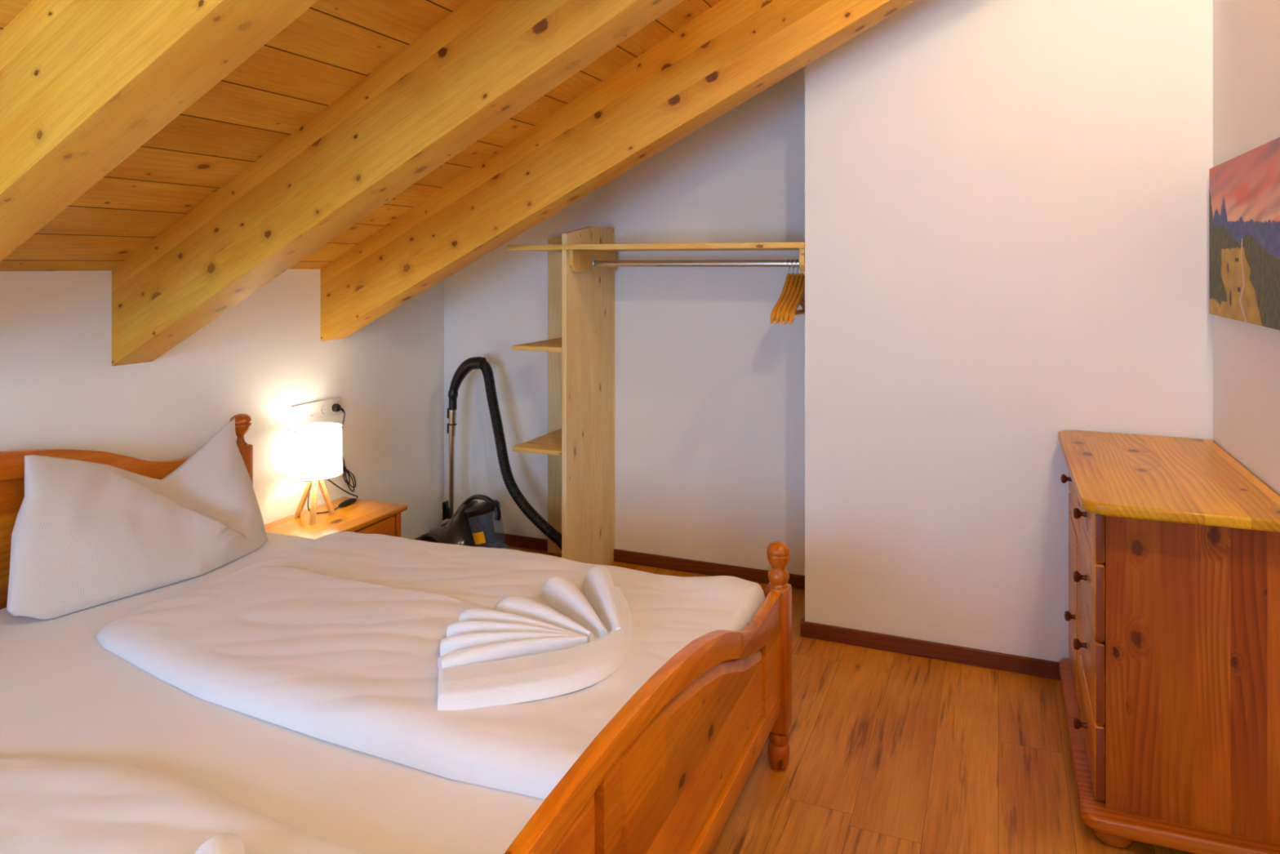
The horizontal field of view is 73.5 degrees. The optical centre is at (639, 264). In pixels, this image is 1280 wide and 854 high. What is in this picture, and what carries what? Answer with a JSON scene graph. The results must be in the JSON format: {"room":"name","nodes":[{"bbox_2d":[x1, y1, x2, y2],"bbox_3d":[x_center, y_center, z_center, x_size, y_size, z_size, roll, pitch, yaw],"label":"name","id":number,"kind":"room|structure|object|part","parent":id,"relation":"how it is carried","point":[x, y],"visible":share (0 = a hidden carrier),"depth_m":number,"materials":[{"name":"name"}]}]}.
{"room":"bedroom","nodes":[
{"label":"bedroom","id":0,"kind":"room"},
{"bbox_2d":[0,269,444,539],"bbox_3d":[-2.253,0.761,2.344,0.120,1.577,5.825,0,0,23],"label":"wall","id":1,"kind":"structure","parent":0,"point":[265,356],"depth_m":3.65,"materials":[{"name":"white paint"}]},
{"bbox_2d":[291,396,342,425],"bbox_3d":[-1.497,0.679,3.979,0.012,0.082,0.314,0,0,23],"label":"wall socket","id":2,"kind":"object","parent":1,"relation":"attached to","point":[306,412],"visible":0.99,"depth_m":3.96,"materials":[{"name":"white plastic"}]},
{"bbox_2d":[0,0,722,271],"bbox_3d":[-0.472,-1.010,1.599,4.099,2.204,5.825,0,0,23],"label":"ceiling","id":3,"kind":"structure","parent":0,"point":[333,46],"depth_m":2.62,"materials":[{"name":"brown wood"}]},
{"bbox_2d":[0,0,318,262],"bbox_3d":[-0.553,-0.753,1.562,3.620,2.232,0.165,0,0,23],"label":"rafter","id":4,"kind":"object","parent":3,"relation":"attached to","point":[85,84],"visible":1,"depth_m":1.73,"materials":[{"name":"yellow wood"}]},
{"bbox_2d":[111,0,683,366],"bbox_3d":[-0.187,-0.752,2.437,3.620,2.234,0.165,0,0,23],"label":"rafter","id":5,"kind":"object","parent":3,"relation":"attached to","point":[484,63],"visible":1,"depth_m":2.65,"materials":[{"name":"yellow wood"}]},
{"bbox_2d":[320,0,915,341],"bbox_3d":[0.207,-0.754,3.379,3.620,2.229,0.165,0,0,23],"label":"rafter","id":6,"kind":"object","parent":3,"relation":"attached to","point":[735,51],"visible":1,"depth_m":3.47,"materials":[{"name":"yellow wood"}]},
{"bbox_2d":[444,66,804,575],"bbox_3d":[0.628,-0.250,4.230,3.740,3.600,0.120,0,0,23],"label":"wall","id":7,"kind":"structure","parent":0,"point":[709,393],"depth_m":4.33,"materials":[{"name":"white paint"}]},
{"bbox_2d":[494,532,804,589],"bbox_3d":[-0.119,1.519,4.469,2.146,0.062,0.016,0,0,23],"label":"baseboard","id":8,"kind":"structure","parent":7,"relation":"attached to","point":[754,575],"depth_m":4.33,"materials":[{"name":"brown wood"}]},
{"bbox_2d":[507,545,1195,853],"bbox_3d":[-0.528,1.600,1.622,3.860,0.100,5.825,0,0,23],"label":"floor","id":9,"kind":"structure","parent":0,"point":[891,752],"depth_m":2.65,"materials":[{"name":"laminate"}]},
{"bbox_2d":[264,496,407,538],"bbox_3d":[-1.357,1.335,3.801,0.398,0.430,0.565,0,0,23],"label":"nightstand","id":10,"kind":"object","parent":9,"relation":"on","point":[361,516],"visible":0.23,"depth_m":3.80,"materials":[{"name":"brown wood"}]},
{"bbox_2d":[287,403,358,524],"bbox_3d":[-1.386,0.892,3.917,0.242,0.458,0.504,0,0,23],"label":"table lamp","id":11,"kind":"object","parent":10,"relation":"on","point":[315,455],"visible":1,"depth_m":3.72,"materials":[{"name":"white fabric"}]},
{"bbox_3d":[-1.479,1.018,3.793,0.100,0.205,0.024,0,0,5],"label":"leg","id":12,"kind":"part","parent":11,"relation":"part of","materials":[{"name":"brown wood"}]},
{"bbox_3d":[-1.422,1.018,3.739,0.024,0.205,0.112,0,0,-14],"label":"leg","id":13,"kind":"part","parent":11,"relation":"part of","materials":[{"name":"brown wood"}]},
{"bbox_3d":[-1.434,0.721,3.789,0.231,0.004,0.231,0,0,23],"label":"shade trim","id":14,"kind":"part","parent":11,"relation":"part of","materials":[{"name":"beige fabric"}]},
{"bbox_3d":[-1.434,0.931,3.789,0.231,0.004,0.231,0,0,23],"label":"shade trim","id":15,"kind":"part","parent":11,"relation":"part of","materials":[{"name":"beige fabric"}]},
{"bbox_3d":[-1.434,0.826,3.789,0.226,0.212,0.226,0,0,23],"label":"lamp shade","id":16,"kind":"part","parent":11,"relation":"part of","materials":[{"name":"white fabric"}]},
{"bbox_3d":[-1.407,1.018,3.821,0.024,0.205,0.093,0,0,41],"label":"leg","id":17,"kind":"part","parent":11,"relation":"part of","materials":[{"name":"brown wood"}]},
{"bbox_3d":[-1.407,0.900,3.990,0.104,0.441,0.400,0,0,13],"label":"cord","id":18,"kind":"part","parent":11,"relation":"part of","materials":[{"name":"black plastic"}]},
{"bbox_2d":[337,497,356,507],"bbox_3d":[-1.361,1.108,3.988,0.032,0.025,0.123,0,0,23],"label":"switch","id":19,"kind":"object","parent":11,"relation":"attached to","point":[348,501],"depth_m":3.97,"materials":[{"name":"black plastic"}]},
{"bbox_3d":[-1.213,1.221,3.740,0.020,0.134,0.421,0,0,23],"label":"drawer","id":20,"kind":"part","parent":10,"relation":"part of","materials":[{"name":"brown wood"}]},
{"bbox_3d":[-1.123,1.347,3.954,0.027,0.406,0.032,0,0,23],"label":"post","id":21,"kind":"part","parent":10,"relation":"part of","materials":[{"name":"brown wood"}]},
{"bbox_2d":[0,413,791,853],"bbox_3d":[-1.097,1.058,1.906,2.315,0.985,2.625,0,0,23],"label":"double bed","id":22,"kind":"object","parent":9,"relation":"on","point":[666,774],"visible":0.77,"depth_m":1.89,"materials":[{"name":"brown wood"}]},
{"bbox_3d":[-1.913,0.934,2.833,0.023,0.573,1.010,0,0,23],"label":"panel","id":23,"kind":"part","parent":22,"relation":"part of","materials":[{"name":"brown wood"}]},
{"bbox_3d":[-2.123,0.932,2.335,0.034,0.735,2.470,0,0,23],"label":"headboard","id":24,"kind":"part","parent":22,"relation":"part of","materials":[{"name":"brown wood"}]},
{"bbox_2d":[0,532,544,853],"bbox_3d":[-1.091,1.168,1.904,2.187,0.244,2.470,0,0,23],"label":"mattress","id":25,"kind":"object","parent":22,"relation":"on","point":[64,695],"visible":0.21,"depth_m":1.85,"materials":[{"name":"white fabric"}]},
{"bbox_2d":[6,417,267,619],"bbox_3d":[-1.629,0.812,2.859,0.295,0.461,0.906,0,0,23],"label":"pillow","id":26,"kind":"object","parent":25,"relation":"on","point":[85,535],"visible":1,"depth_m":2.73,"materials":[{"name":"fabric"}]},
{"bbox_2d":[0,756,369,853],"bbox_3d":[-1.008,1.015,1.169,1.492,0.061,1.098,0,0,23],"label":"duvet","id":27,"kind":"object","parent":25,"relation":"on","point":[48,805],"visible":0.97,"depth_m":1.56,"materials":[{"name":"white fabric"}]},
{"bbox_2d":[194,832,244,853],"bbox_3d":[-0.820,0.963,1.054,0.522,0.069,0.664,0,0,-12],"label":"folded towel","id":28,"kind":"object","parent":27,"relation":"on","point":[223,842],"visible":1,"depth_m":1.38,"materials":[{"name":"white fabric"}]},
{"bbox_2d":[96,531,764,799],"bbox_3d":[-0.592,0.998,2.453,1.760,0.093,1.182,0,0,23],"label":"duvet","id":29,"kind":"object","parent":25,"relation":"on","point":[335,637],"visible":0.81,"depth_m":2.23,"materials":[{"name":"white fabric"}]},
{"bbox_2d":[437,565,634,710],"bbox_3d":[-0.259,0.939,2.239,0.522,0.069,0.664,0,0,-12],"label":"folded towel","id":30,"kind":"object","parent":29,"relation":"on","point":[523,649],"visible":1,"depth_m":2.12,"materials":[{"name":"white fabric"}]},
{"bbox_3d":[-0.268,1.074,0.974,0.023,0.428,1.010,0,0,23],"label":"panel","id":31,"kind":"part","parent":22,"relation":"part of","materials":[{"name":"brown wood"}]},
{"bbox_3d":[-0.062,1.085,1.473,0.034,0.540,2.470,0,0,23],"label":"footboard","id":32,"kind":"part","parent":22,"relation":"part of","materials":[{"name":"brown wood"}]},
{"bbox_3d":[0.148,1.074,1.970,0.023,0.428,1.010,0,0,23],"label":"panel","id":33,"kind":"part","parent":22,"relation":"part of","materials":[{"name":"brown wood"}]},
{"bbox_2d":[417,356,561,551],"bbox_3d":[-0.750,1.022,4.419,1.019,1.057,0.435,0,0,23],"label":"vacuum cleaner","id":34,"kind":"object","parent":9,"relation":"on","point":[472,524],"visible":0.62,"depth_m":4.38,"materials":[{"name":"grey plastic"}]},
{"bbox_3d":[-0.813,1.226,4.337,0.258,0.117,0.048,0,0,27],"label":"carry handle","id":35,"kind":"part","parent":34,"relation":"part of","materials":[{"name":"black plastic"}]},
{"bbox_3d":[-0.797,1.236,4.333,0.179,0.085,0.180,0,0,23],"label":"cup lid","id":36,"kind":"part","parent":34,"relation":"part of","materials":[{"name":"black plastic"}]},
{"bbox_2d":[472,511,495,544],"bbox_3d":[-0.776,1.329,4.324,0.199,0.206,0.168,0,0,23],"label":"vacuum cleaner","id":37,"kind":"object","parent":34,"relation":"on","point":[483,530],"depth_m":4.29,"materials":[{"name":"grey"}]},
{"bbox_2d":[511,226,614,564],"bbox_3d":[-0.415,0.679,4.306,0.388,1.742,0.545,0,0,23],"label":"shelf","id":38,"kind":"object","parent":9,"relation":"on","point":[579,442],"visible":0.82,"depth_m":4.24,"materials":[{"name":"brown wood"}]},
{"bbox_3d":[-0.387,0.882,4.283,0.266,0.021,0.523,0,0,23],"label":"shelf","id":39,"kind":"part","parent":38,"relation":"part of","materials":[{"name":"brown wood"}]},
{"bbox_3d":[-0.387,0.400,4.283,0.266,0.021,0.523,0,0,23],"label":"shelf","id":40,"kind":"part","parent":38,"relation":"part of","materials":[{"name":"brown wood"}]},
{"bbox_3d":[-0.326,-0.131,4.552,0.362,0.078,0.021,0,0,23],"label":"panel","id":41,"kind":"part","parent":38,"relation":"part of","materials":[{"name":"brown wood"}]},
{"bbox_3d":[-0.326,0.742,4.552,0.362,1.616,0.021,0,0,23],"label":"panel","id":42,"kind":"part","parent":38,"relation":"part of","materials":[{"name":"brown wood"}]},
{"bbox_3d":[-0.248,-0.142,4.236,0.025,0.100,0.545,0,0,23],"label":"panel","id":43,"kind":"part","parent":38,"relation":"part of","materials":[{"name":"brown wood"}]},
{"bbox_3d":[-0.248,0.742,4.236,0.025,1.616,0.545,0,0,23],"label":"panel","id":44,"kind":"part","parent":38,"relation":"part of","materials":[{"name":"brown wood"}]},
{"bbox_2d":[506,242,804,251],"bbox_3d":[0.126,-0.079,4.067,1.413,0.024,0.566,0,0,23],"label":"shelf","id":45,"kind":"object","parent":38,"relation":"attached to","point":[726,246],"visible":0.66,"depth_m":3.84,"materials":[{"name":"brown wood"}]},
{"bbox_2d":[1057,430,1279,853],"bbox_3d":[1.578,1.083,2.613,0.491,0.935,1.065,0,0,23],"label":"dresser","id":46,"kind":"object","parent":9,"relation":"on","point":[1170,678],"visible":1,"depth_m":2.24,"materials":[{"name":"brown wood"}]},
{"bbox_3d":[1.509,0.760,3.033,0.036,0.033,0.033,0,0,23],"label":"knob","id":47,"kind":"part","parent":46,"relation":"part of","materials":[{"name":"brown wood"}]},
{"bbox_3d":[1.440,1.178,2.866,0.036,0.033,0.033,0,0,23],"label":"knob","id":48,"kind":"part","parent":46,"relation":"part of","materials":[{"name":"brown wood"}]},
{"bbox_3d":[1.499,1.145,2.966,0.005,0.490,0.350,0,0,23],"label":"door panel","id":49,"kind":"part","parent":46,"relation":"part of","materials":[{"name":"brown wood"}]},
{"bbox_3d":[1.512,0.751,2.960,0.025,0.173,0.453,0,0,23],"label":"drawer","id":50,"kind":"part","parent":46,"relation":"part of","materials":[{"name":"brown wood"}]},
{"bbox_3d":[1.512,1.145,2.960,0.025,0.603,0.453,0,0,23],"label":"door","id":51,"kind":"part","parent":46,"relation":"part of","materials":[{"name":"brown wood"}]},
{"bbox_3d":[1.301,1.360,2.534,0.036,0.033,0.033,0,0,23],"label":"knob","id":52,"kind":"part","parent":46,"relation":"part of","materials":[{"name":"brown wood"}]},
{"bbox_3d":[1.301,1.125,2.534,0.036,0.033,0.033,0,0,23],"label":"knob","id":53,"kind":"part","parent":46,"relation":"part of","materials":[{"name":"brown wood"}]},
{"bbox_3d":[1.301,0.925,2.534,0.036,0.033,0.033,0,0,23],"label":"knob","id":54,"kind":"part","parent":46,"relation":"part of","materials":[{"name":"brown wood"}]},
{"bbox_3d":[1.301,0.738,2.534,0.036,0.033,0.033,0,0,23],"label":"knob","id":55,"kind":"part","parent":46,"relation":"part of","materials":[{"name":"brown wood"}]},
{"bbox_3d":[1.331,1.347,2.527,0.025,0.199,0.471,0,0,23],"label":"drawer","id":56,"kind":"part","parent":46,"relation":"part of","materials":[{"name":"brown wood"}]},
{"bbox_3d":[1.331,1.133,2.527,0.025,0.217,0.471,0,0,23],"label":"drawer","id":57,"kind":"part","parent":46,"relation":"part of","materials":[{"name":"brown wood"}]},
{"bbox_3d":[1.331,0.915,2.527,0.025,0.207,0.471,0,0,23],"label":"drawer","id":58,"kind":"part","parent":46,"relation":"part of","materials":[{"name":"brown wood"}]},
{"bbox_3d":[1.331,0.736,2.527,0.025,0.141,0.471,0,0,23],"label":"drawer","id":59,"kind":"part","parent":46,"relation":"part of","materials":[{"name":"brown wood"}]},
{"bbox_2d":[804,0,1213,662],"bbox_3d":[1.454,-0.225,3.538,1.442,3.550,0.521,0,0,23],"label":"wall","id":60,"kind":"structure","parent":0,"point":[1006,202],"depth_m":3.31,"materials":[{"name":"white paint"}]},
{"bbox_2d":[568,248,804,272],"bbox_3d":[0.271,-0.015,4.014,1.102,0.101,0.495,0,0,23],"label":"rail","id":61,"kind":"object","parent":60,"relation":"attached to","point":[579,260],"visible":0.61,"depth_m":4.03,"materials":[{"name":"silver metal"}]},
{"bbox_3d":[0.253,-0.003,3.992,1.075,0.031,0.017,0,0,23],"label":"rail","id":62,"kind":"part","parent":61,"relation":"part of","materials":[{"name":"silver metal"}]},
{"bbox_2d":[770,259,804,324],"bbox_3d":[0.668,0.116,3.817,0.029,0.275,0.444,0,0,32],"label":"hanger","id":63,"kind":"object","parent":61,"relation":"hanging from","point":[788,275],"visible":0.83,"depth_m":3.75,"materials":[{"name":"brown wood"}]},
{"bbox_2d":[774,258,804,324],"bbox_3d":[0.686,0.116,3.809,0.029,0.275,0.444,0,0,32],"label":"hanger","id":64,"kind":"object","parent":61,"relation":"hanging from","point":[793,275],"visible":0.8,"depth_m":3.74,"materials":[{"name":"brown wood"}]},
{"bbox_2d":[779,259,804,324],"bbox_3d":[0.704,0.116,3.802,0.029,0.275,0.444,0,0,32],"label":"hanger","id":65,"kind":"object","parent":61,"relation":"hanging from","point":[797,276],"visible":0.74,"depth_m":3.72,"materials":[{"name":"brown wood"}]},
{"bbox_2d":[783,272,804,324],"bbox_3d":[0.722,0.116,3.794,0.029,0.275,0.444,0,0,32],"label":"hanger","id":66,"kind":"object","parent":61,"relation":"hanging from","point":[802,275],"visible":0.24,"depth_m":3.71,"materials":[{"name":"brown wood"}]},
{"bbox_2d":[788,274,804,324],"bbox_3d":[0.740,0.116,3.787,0.029,0.275,0.444,0,0,31],"label":"hanger","id":67,"kind":"object","parent":61,"relation":"hanging from","point":[793,312],"visible":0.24,"depth_m":3.68,"materials":[{"name":"brown wood"}]},
{"bbox_2d":[800,620,1060,679],"bbox_3d":[1.343,1.519,3.293,1.458,0.062,0.016,0,0,23],"label":"baseboard","id":68,"kind":"structure","parent":60,"relation":"attached to","point":[958,654],"depth_m":3.37,"materials":[{"name":"brown wood"}]},
{"bbox_2d":[1213,0,1279,496],"bbox_3d":[1.174,-0.250,0.845,0.120,3.600,5.705,0,0,23],"label":"wall","id":69,"kind":"structure","parent":0,"point":[1246,33],"depth_m":2.60,"materials":[{"name":"white paint"}]},
{"bbox_2d":[1208,137,1279,330],"bbox_3d":[1.810,-0.079,2.551,0.021,0.502,0.905,0,0,23],"label":"wall picture","id":70,"kind":"object","parent":69,"relation":"attached to","point":[1244,189],"visible":1,"depth_m":2.53,"materials":[{"name":"paper"}]}
]}

